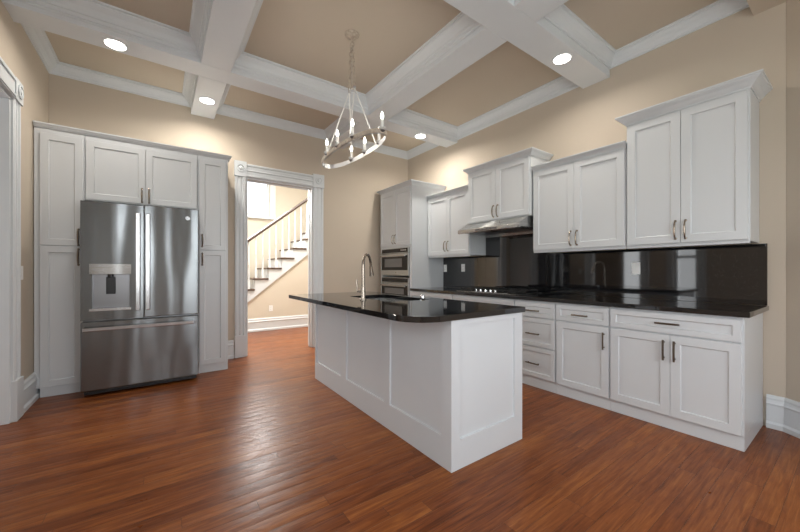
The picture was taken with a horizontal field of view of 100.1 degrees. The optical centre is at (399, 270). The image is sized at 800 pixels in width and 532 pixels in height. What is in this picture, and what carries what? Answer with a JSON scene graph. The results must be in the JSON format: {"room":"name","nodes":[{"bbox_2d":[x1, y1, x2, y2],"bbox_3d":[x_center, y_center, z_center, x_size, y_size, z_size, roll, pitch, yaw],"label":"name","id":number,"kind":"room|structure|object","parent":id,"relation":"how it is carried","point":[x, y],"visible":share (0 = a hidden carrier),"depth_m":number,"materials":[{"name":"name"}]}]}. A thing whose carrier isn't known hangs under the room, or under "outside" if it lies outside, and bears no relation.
{"room":"kitchen","nodes":[
{"label":"kitchen","id":0,"kind":"room"},
{"bbox_2d":[0,0,48,379],"bbox_3d":[-1.900,-0.495,0.904,0.140,3.350,6.280,0,0,-36],"label":"wall","id":1,"kind":"structure","parent":0,"point":[17,51],"depth_m":2.92,"materials":[{"name":"beige paint"}]},
{"bbox_2d":[0,56,23,424],"bbox_3d":[-2.762,-0.166,2.150,0.199,2.689,1.338,0,0,-36],"label":"door frame","id":2,"kind":"structure","parent":1,"relation":"in","point":[11,88],"depth_m":2.59,"materials":[{"name":"white paint"}]},
{"bbox_2d":[24,372,39,412],"bbox_3d":[-3.369,1.057,3.111,0.033,0.244,0.940,0,0,-36],"label":"baseboard","id":3,"kind":"structure","parent":1,"relation":"attached to","point":[31,393],"depth_m":2.94,"materials":[{"name":"white paint"}]},
{"bbox_2d":[17,0,211,58],"bbox_3d":[-1.862,-2.093,2.055,1.259,0.154,1.889,0,0,-36],"label":"trim","id":4,"kind":"structure","parent":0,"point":[94,12],"depth_m":2.82,"materials":[{"name":"white paint"}]},
{"bbox_2d":[101,37,128,50],"bbox_3d":[-2.481,-1.969,2.922,0.184,0.011,0.184,0,0,-36],"label":"recessed light","id":5,"kind":"object","parent":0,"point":[113,43],"visible":1,"depth_m":2.91,"materials":[{"name":"white paint"}]},
{"bbox_2d":[198,96,215,103],"bbox_3d":[-2.235,-1.969,3.885,0.184,0.011,0.184,0,0,-36],"label":"recessed light","id":6,"kind":"object","parent":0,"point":[204,99],"visible":1,"depth_m":3.87,"materials":[{"name":"white paint"}]},
{"bbox_2d":[191,75,225,118],"bbox_3d":[-2.238,-2.072,3.889,0.260,0.194,1.029,0,0,-36],"label":"trim","id":7,"kind":"structure","parent":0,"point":[207,87],"depth_m":3.78,"materials":[{"name":"white paint"}]},
{"bbox_2d":[49,74,407,339],"bbox_3d":[-1.781,-0.495,4.891,4.970,3.350,0.070,0,0,-36],"label":"wall","id":8,"kind":"structure","parent":0,"point":[351,199],"depth_m":4.78,"materials":[{"name":"beige paint"}]},
{"bbox_2d":[21,24,196,107],"bbox_3d":[-2.856,-2.114,3.447,1.259,0.112,1.029,0,0,-36],"label":"trim","id":9,"kind":"structure","parent":8,"relation":"attached to","point":[38,38],"depth_m":3.68,"materials":[{"name":"white paint"}]},
{"bbox_2d":[85,135,196,209],"bbox_3d":[-2.829,-1.005,3.734,0.942,0.630,0.588,0,0,-36],"label":"upper cabinet","id":10,"kind":"object","parent":8,"relation":"attached to","point":[118,172],"visible":1,"depth_m":3.50,"materials":[{"name":"white paint"}]},
{"bbox_2d":[228,340,233,358],"bbox_3d":[-2.291,1.057,4.462,0.140,0.244,0.033,0,0,-36],"label":"baseboard","id":11,"kind":"structure","parent":8,"relation":"attached to","point":[230,342],"depth_m":4.48,"materials":[{"name":"white paint"}]},
{"bbox_2d":[234,160,323,357],"bbox_3d":[-1.749,-0.153,4.929,1.274,2.664,0.199,0,0,-36],"label":"door frame","id":12,"kind":"structure","parent":8,"relation":"in","point":[242,170],"depth_m":4.80,"materials":[{"name":"white paint"}]},
{"bbox_2d":[216,84,349,139],"bbox_3d":[-1.490,-2.114,4.423,1.579,0.112,1.029,0,0,-36],"label":"trim","id":13,"kind":"structure","parent":8,"relation":"attached to","point":[223,109],"depth_m":4.76,"materials":[{"name":"white paint"}]},
{"bbox_2d":[328,121,376,148],"bbox_3d":[-0.733,-2.072,4.964,0.280,0.194,1.029,0,0,-36],"label":"trim","id":14,"kind":"structure","parent":8,"relation":"attached to","point":[358,127],"depth_m":4.83,"materials":[{"name":"white paint"}]},
{"bbox_2d":[349,139,438,159],"bbox_3d":[-0.086,-2.114,5.426,1.309,0.112,1.029,0,0,-36],"label":"trim","id":15,"kind":"structure","parent":8,"relation":"attached to","point":[359,143],"depth_m":5.86,"materials":[{"name":"white paint"}]},
{"bbox_2d":[2,0,457,147],"bbox_3d":[-1.089,-2.072,3.923,4.690,0.194,0.250,0,0,-36],"label":"ceiling beam","id":16,"kind":"structure","parent":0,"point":[20,12],"depth_m":3.21,"materials":[{"name":"white paint"}]},
{"bbox_2d":[248,185,307,277],"bbox_3d":[-2.914,-0.970,7.775,7.500,4.300,0.140,0,0,-36],"label":"wall","id":17,"kind":"structure","parent":0,"point":[287,198],"depth_m":7.76,"materials":[{"name":"beige paint"}]},
{"bbox_2d":[248,184,276,219],"bbox_3d":[-3.634,-1.925,7.218,1.860,1.530,0.192,0,0,-36],"label":"window","id":18,"kind":"structure","parent":17,"relation":"in","point":[272,187],"depth_m":7.66,"materials":[{"name":"white paint"}]},
{"bbox_2d":[248,255,307,318],"bbox_3d":[-1.389,-0.935,7.550,5.242,4.229,0.100,0,0,-36],"label":"wall","id":19,"kind":"structure","parent":0,"point":[295,280],"depth_m":6.80,"materials":[{"name":"beige paint"}]},
{"bbox_2d":[248,314,307,331],"bbox_3d":[-1.236,1.054,7.576,4.922,0.249,0.033,0,0,-36],"label":"baseboard","id":20,"kind":"structure","parent":19,"relation":"attached to","point":[284,322],"depth_m":6.70,"materials":[{"name":"white paint"}]},
{"bbox_2d":[45,0,717,150],"bbox_3d":[0.086,-2.220,2.280,4.970,0.100,6.490,0,0,-36],"label":"ceiling","id":21,"kind":"structure","parent":0,"point":[306,36],"depth_m":3.27,"materials":[{"name":"beige paint"}]},
{"bbox_2d":[201,0,255,71],"bbox_3d":[-1.244,-2.072,2.497,0.260,0.194,1.889,0,0,-36],"label":"ceiling beam","id":22,"kind":"structure","parent":21,"relation":"attached to","point":[228,20],"depth_m":2.77,"materials":[{"name":"white paint"}]},
{"bbox_2d":[321,29,386,168],"bbox_3d":[-0.452,-1.626,3.092,0.338,1.087,1.125,0,0,-36],"label":"chandelier","id":23,"kind":"object","parent":21,"relation":"hanging from","point":[350,34],"visible":1,"depth_m":3.04,"materials":[{"name":"silver metal"}]},
{"bbox_2d":[324,139,327,155],"bbox_3d":[-0.701,-1.179,3.211,0.058,0.166,0.058,0,0,-36],"label":"candle","id":24,"kind":"object","parent":23,"relation":"on","point":[326,152],"depth_m":3.20,"materials":[{"name":"silver metal"}]},
{"bbox_2d":[334,130,338,147],"bbox_3d":[-0.561,-1.179,3.004,0.058,0.166,0.058,0,0,-36],"label":"candle","id":25,"kind":"object","parent":23,"relation":"on","point":[337,133],"depth_m":2.99,"materials":[{"name":"silver metal"}]},
{"bbox_2d":[349,145,353,161],"bbox_3d":[-0.490,-1.179,3.374,0.058,0.166,0.058,0,0,-36],"label":"candle","id":26,"kind":"object","parent":23,"relation":"on","point":[351,159],"depth_m":3.36,"materials":[{"name":"silver metal"}]},
{"bbox_2d":[349,119,354,138],"bbox_3d":[-0.396,-1.179,2.790,0.058,0.166,0.058,0,0,-36],"label":"candle","id":27,"kind":"object","parent":23,"relation":"on","point":[352,135],"depth_m":2.78,"materials":[{"name":"silver metal"}]},
{"bbox_2d":[362,137,365,153],"bbox_3d":[-0.333,-1.179,3.167,0.058,0.166,0.058,0,0,-36],"label":"candle","id":28,"kind":"object","parent":23,"relation":"on","point":[364,150],"depth_m":3.16,"materials":[{"name":"silver metal"}]},
{"bbox_2d":[379,111,385,131],"bbox_3d":[-0.142,-1.179,2.658,0.058,0.166,0.058,0,0,-36],"label":"candle","id":29,"kind":"object","parent":23,"relation":"on","point":[381,128],"depth_m":2.65,"materials":[{"name":"silver metal"}]},
{"bbox_2d":[232,0,481,111],"bbox_3d":[-0.495,-2.093,3.032,1.579,0.154,1.889,0,0,-36],"label":"trim","id":30,"kind":"structure","parent":21,"relation":"attached to","point":[461,26],"depth_m":3.49,"materials":[{"name":"white paint"}]},
{"bbox_2d":[369,25,506,120],"bbox_3d":[0.261,-2.072,3.573,0.280,0.194,1.889,0,0,-36],"label":"trim","id":31,"kind":"structure","parent":21,"relation":"attached to","point":[482,41],"depth_m":3.31,"materials":[{"name":"white paint"}]},
{"bbox_2d":[515,0,567,21],"bbox_3d":[1.264,-2.072,2.170,0.280,0.194,1.019,0,0,-36],"label":"trim","id":32,"kind":"structure","parent":21,"relation":"attached to","point":[536,10],"depth_m":2.51,"materials":[{"name":"white paint"}]},
{"bbox_2d":[0,327,799,531],"bbox_3d":[-0.204,1.230,2.865,9.400,0.100,11.300,0,0,-36],"label":"floor","id":33,"kind":"structure","parent":0,"point":[259,443],"depth_m":2.01,"materials":[{"name":"red wood"}]},
{"bbox_2d":[34,127,85,397],"bbox_3d":[-3.353,-0.070,3.360,0.341,2.499,0.588,0,0,-36],"label":"pantry cabinet","id":34,"kind":"object","parent":33,"relation":"on","point":[59,156],"visible":0.93,"depth_m":3.15,"materials":[{"name":"white paint"}]},
{"bbox_2d":[80,200,198,395],"bbox_3d":[-2.749,0.262,3.619,0.933,1.834,0.795,0,0,-36],"label":"refrigerator","id":35,"kind":"object","parent":33,"relation":"on","point":[139,265],"visible":1,"depth_m":3.30,"materials":[{"name":"silver metal"}]},
{"bbox_2d":[197,155,227,372],"bbox_3d":[-2.318,-0.070,4.100,0.312,2.499,0.588,0,0,-36],"label":"pantry cabinet","id":36,"kind":"object","parent":33,"relation":"on","point":[212,173],"visible":0.98,"depth_m":3.90,"materials":[{"name":"white paint"}]},
{"bbox_2d":[33,120,231,161],"bbox_3d":[-2.833,-1.343,3.747,1.636,0.045,0.563,0,0,-36],"label":"crown molding","id":37,"kind":"structure","parent":36,"relation":"on","point":[39,124],"depth_m":3.43,"materials":[{"name":"white paint"}]},
{"bbox_2d":[248,198,307,301],"bbox_3d":[-2.356,-0.890,7.335,3.905,4.138,0.985,0,0,-36],"label":"staircase","id":38,"kind":"structure","parent":33,"relation":"on","point":[289,257],"depth_m":6.76,"materials":[{"name":"white paint"}]},
{"bbox_2d":[377,179,446,294],"bbox_3d":[0.168,-0.088,5.576,0.718,2.534,0.992,0,0,-36],"label":"tall cabinet","id":39,"kind":"object","parent":33,"relation":"on","point":[404,205],"visible":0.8,"depth_m":5.21,"materials":[{"name":"white paint"}]},
{"bbox_2d":[380,247,409,275],"bbox_3d":[0.107,-0.140,5.533,0.592,0.440,0.762,0,0,-36],"label":"microwave oven","id":40,"kind":"object","parent":39,"relation":"in","point":[394,261],"visible":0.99,"depth_m":5.33,"materials":[{"name":"silver metal"}]},
{"bbox_2d":[380,277,409,294],"bbox_3d":[0.107,0.430,5.533,0.592,0.640,0.762,0,0,-36],"label":"wall oven","id":41,"kind":"object","parent":39,"relation":"in","point":[394,285],"visible":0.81,"depth_m":5.34,"materials":[{"name":"silver metal"}]},
{"bbox_2d":[315,298,521,472],"bbox_3d":[-0.018,0.735,3.035,0.746,0.888,2.136,0,0,-36],"label":"kitchen island","id":42,"kind":"object","parent":33,"relation":"on","point":[451,390],"visible":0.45,"depth_m":2.24,"materials":[{"name":"white paint"}]},
{"bbox_2d":[289,291,524,322],"bbox_3d":[-0.147,0.272,2.940,0.990,0.034,2.165,0,0,-36],"label":"island countertop","id":43,"kind":"structure","parent":42,"relation":"on","point":[417,309],"depth_m":2.34,"materials":[{"name":"black stone"}]},
{"bbox_2d":[356,253,373,299],"bbox_3d":[-0.291,0.050,3.002,0.087,0.409,0.240,0,0,29],"label":"kitchen faucet","id":44,"kind":"object","parent":43,"relation":"on","point":[371,273],"visible":1,"depth_m":2.91,"materials":[{"name":"silver metal"}]},
{"bbox_2d":[371,298,407,301],"bbox_3d":[-0.115,0.386,3.144,0.442,0.189,0.762,0,0,-36],"label":"sink","id":45,"kind":"object","parent":43,"relation":"in","point":[380,299],"visible":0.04,"depth_m":3.50,"materials":[{"name":"silver metal"}]},
{"bbox_2d":[411,291,453,299],"bbox_3d":[0.678,0.742,4.861,0.718,0.875,0.878,0,0,-36],"label":"base cabinet","id":46,"kind":"object","parent":33,"relation":"on","point":[413,293],"visible":0.06,"depth_m":4.62,"materials":[{"name":"white paint"}]},
{"bbox_2d":[453,294,515,305],"bbox_3d":[1.204,0.742,4.125,0.718,0.875,0.928,0,0,-36],"label":"base cabinet","id":47,"kind":"object","parent":33,"relation":"on","point":[504,301],"visible":0.09,"depth_m":3.88,"materials":[{"name":"white paint"}]},
{"bbox_2d":[515,299,556,393],"bbox_3d":[1.607,0.742,3.562,0.718,0.875,0.453,0,0,-36],"label":"base cabinet","id":48,"kind":"object","parent":33,"relation":"on","point":[539,320],"visible":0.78,"depth_m":3.34,"materials":[{"name":"white paint"}]},
{"bbox_2d":[556,303,610,409],"bbox_3d":[1.877,0.742,3.184,0.718,0.875,0.471,0,0,-36],"label":"base cabinet","id":49,"kind":"object","parent":33,"relation":"on","point":[583,332],"visible":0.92,"depth_m":2.98,"materials":[{"name":"white paint"}]},
{"bbox_2d":[611,307,762,451],"bbox_3d":[2.245,0.742,2.668,0.718,0.875,0.793,0,0,-36],"label":"base cabinet","id":50,"kind":"object","parent":33,"relation":"on","point":[697,375],"visible":0.95,"depth_m":2.41,"materials":[{"name":"white paint"}]},
{"bbox_2d":[410,287,768,317],"bbox_3d":[1.466,0.284,3.775,0.701,0.036,3.563,0,0,-36],"label":"countertop","id":51,"kind":"structure","parent":50,"relation":"on","point":[707,308],"depth_m":2.79,"materials":[{"name":"black stone"}]},
{"bbox_2d":[457,287,539,294],"bbox_3d":[1.195,0.244,4.124,0.520,0.042,0.880,0,0,-36],"label":"gas cooktop","id":52,"kind":"object","parent":51,"relation":"in","point":[509,291],"visible":1,"depth_m":3.97,"materials":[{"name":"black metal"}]},
{"bbox_2d":[457,290,536,294],"bbox_3d":[1.195,0.262,4.124,0.520,0.006,0.880,0,0,-36],"label":"steel tray","id":53,"kind":"object","parent":52,"relation":"on","point":[518,292],"depth_m":3.88,"materials":[{"name":"metal"}]},
{"bbox_2d":[414,133,426,137],"bbox_3d":[0.301,-1.969,4.910,0.184,0.011,0.184,0,0,-36],"label":"recessed light","id":54,"kind":"object","parent":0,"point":[419,135],"visible":1,"depth_m":4.88,"materials":[{"name":"white paint"}]},
{"bbox_2d":[551,52,572,64],"bbox_3d":[1.508,-1.969,3.118,0.184,0.011,0.184,0,0,-36],"label":"recessed light","id":55,"kind":"object","parent":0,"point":[564,57],"visible":1,"depth_m":3.10,"materials":[{"name":"white paint"}]},
{"bbox_2d":[408,2,785,425],"bbox_3d":[1.549,-0.495,4.385,0.140,3.350,4.626,0,0,-36],"label":"wall","id":56,"kind":"structure","parent":0,"point":[578,120],"depth_m":2.94,"materials":[{"name":"beige paint"}]},
{"bbox_2d":[426,185,485,257],"bbox_3d":[0.806,-0.675,4.958,0.398,0.959,0.859,0,0,-36],"label":"upper cabinet","id":57,"kind":"object","parent":56,"relation":"attached to","point":[448,209],"visible":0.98,"depth_m":4.80,"materials":[{"name":"white paint"}]},
{"bbox_2d":[390,76,578,139],"bbox_3d":[0.908,-2.093,4.035,1.309,0.154,1.889,0,0,-36],"label":"trim","id":58,"kind":"structure","parent":56,"relation":"attached to","point":[561,85],"depth_m":4.52,"materials":[{"name":"white paint"}]},
{"bbox_2d":[458,215,532,237],"bbox_3d":[1.244,-0.536,4.168,0.569,0.162,0.915,0,0,-36],"label":"range hood","id":59,"kind":"object","parent":56,"relation":"attached to","point":[521,225],"visible":0.94,"depth_m":4.01,"materials":[{"name":"silver metal"}]},
{"bbox_2d":[462,147,553,223],"bbox_3d":[1.317,-0.988,4.217,0.428,0.735,1.049,0,0,-36],"label":"upper cabinet","id":60,"kind":"object","parent":56,"relation":"attached to","point":[500,188],"visible":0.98,"depth_m":4.02,"materials":[{"name":"white paint"}]},
{"bbox_2d":[444,0,609,88],"bbox_3d":[0.161,-2.072,2.174,4.690,0.194,0.270,0,0,-36],"label":"ceiling beam","id":61,"kind":"structure","parent":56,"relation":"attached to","point":[540,39],"depth_m":2.85,"materials":[{"name":"white paint"}]},
{"bbox_2d":[531,141,636,252],"bbox_3d":[1.876,-0.675,3.460,0.398,0.959,0.921,0,0,-36],"label":"upper cabinet","id":62,"kind":"object","parent":56,"relation":"attached to","point":[580,199],"visible":1,"depth_m":3.31,"materials":[{"name":"white paint"}]},
{"bbox_2d":[443,233,767,305],"bbox_3d":[1.742,-0.108,3.974,0.020,0.744,3.552,0,0,-36],"label":"backsplash","id":63,"kind":"structure","parent":56,"relation":"attached to","point":[733,274],"depth_m":3.29,"materials":[{"name":"black glass"}]},
{"bbox_2d":[461,264,464,271],"bbox_3d":[0.951,-0.040,5.055,0.008,0.116,0.072,0,0,-36],"label":"electrical outlet","id":64,"kind":"object","parent":63,"relation":"attached to","point":[462,265],"visible":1,"depth_m":5.05,"materials":[{"name":"white plastic"}]},
{"bbox_2d":[632,262,639,273],"bbox_3d":[2.265,-0.020,3.216,0.008,0.116,0.072,0,0,-36],"label":"light switch","id":65,"kind":"object","parent":63,"relation":"attached to","point":[635,265],"visible":1,"depth_m":3.21,"materials":[{"name":"white plastic"}]},
{"bbox_2d":[543,0,748,68],"bbox_3d":[1.911,-2.114,2.632,1.309,0.112,1.019,0,0,-36],"label":"trim","id":66,"kind":"structure","parent":56,"relation":"attached to","point":[562,17],"depth_m":2.96,"materials":[{"name":"white paint"}]},
{"bbox_2d":[615,69,772,248],"bbox_3d":[2.366,-0.784,2.766,0.407,1.176,0.914,0,0,-36],"label":"upper cabinet","id":67,"kind":"object","parent":56,"relation":"attached to","point":[693,158],"visible":1,"depth_m":2.60,"materials":[{"name":"white paint"}]},
{"bbox_2d":[747,0,785,15],"bbox_3d":[0.881,-2.072,1.167,4.690,0.194,0.165,0,0,-36],"label":"trim","id":68,"kind":"structure","parent":56,"relation":"attached to","point":[756,6],"depth_m":2.49,"materials":[{"name":"beige paint"}]},
{"bbox_2d":[786,0,799,401],"bbox_3d":[2.897,-0.495,1.492,0.142,3.350,2.103,0,0,1],"label":"wall","id":69,"kind":"structure","parent":0,"point":[792,6],"depth_m":2.42,"materials":[{"name":"beige paint"}]},
{"bbox_2d":[766,394,799,438],"bbox_3d":[2.808,1.057,1.491,0.082,0.244,2.099,0,0,-1],"label":"baseboard","id":70,"kind":"structure","parent":69,"relation":"attached to","point":[782,413],"depth_m":2.46,"materials":[{"name":"white paint"}]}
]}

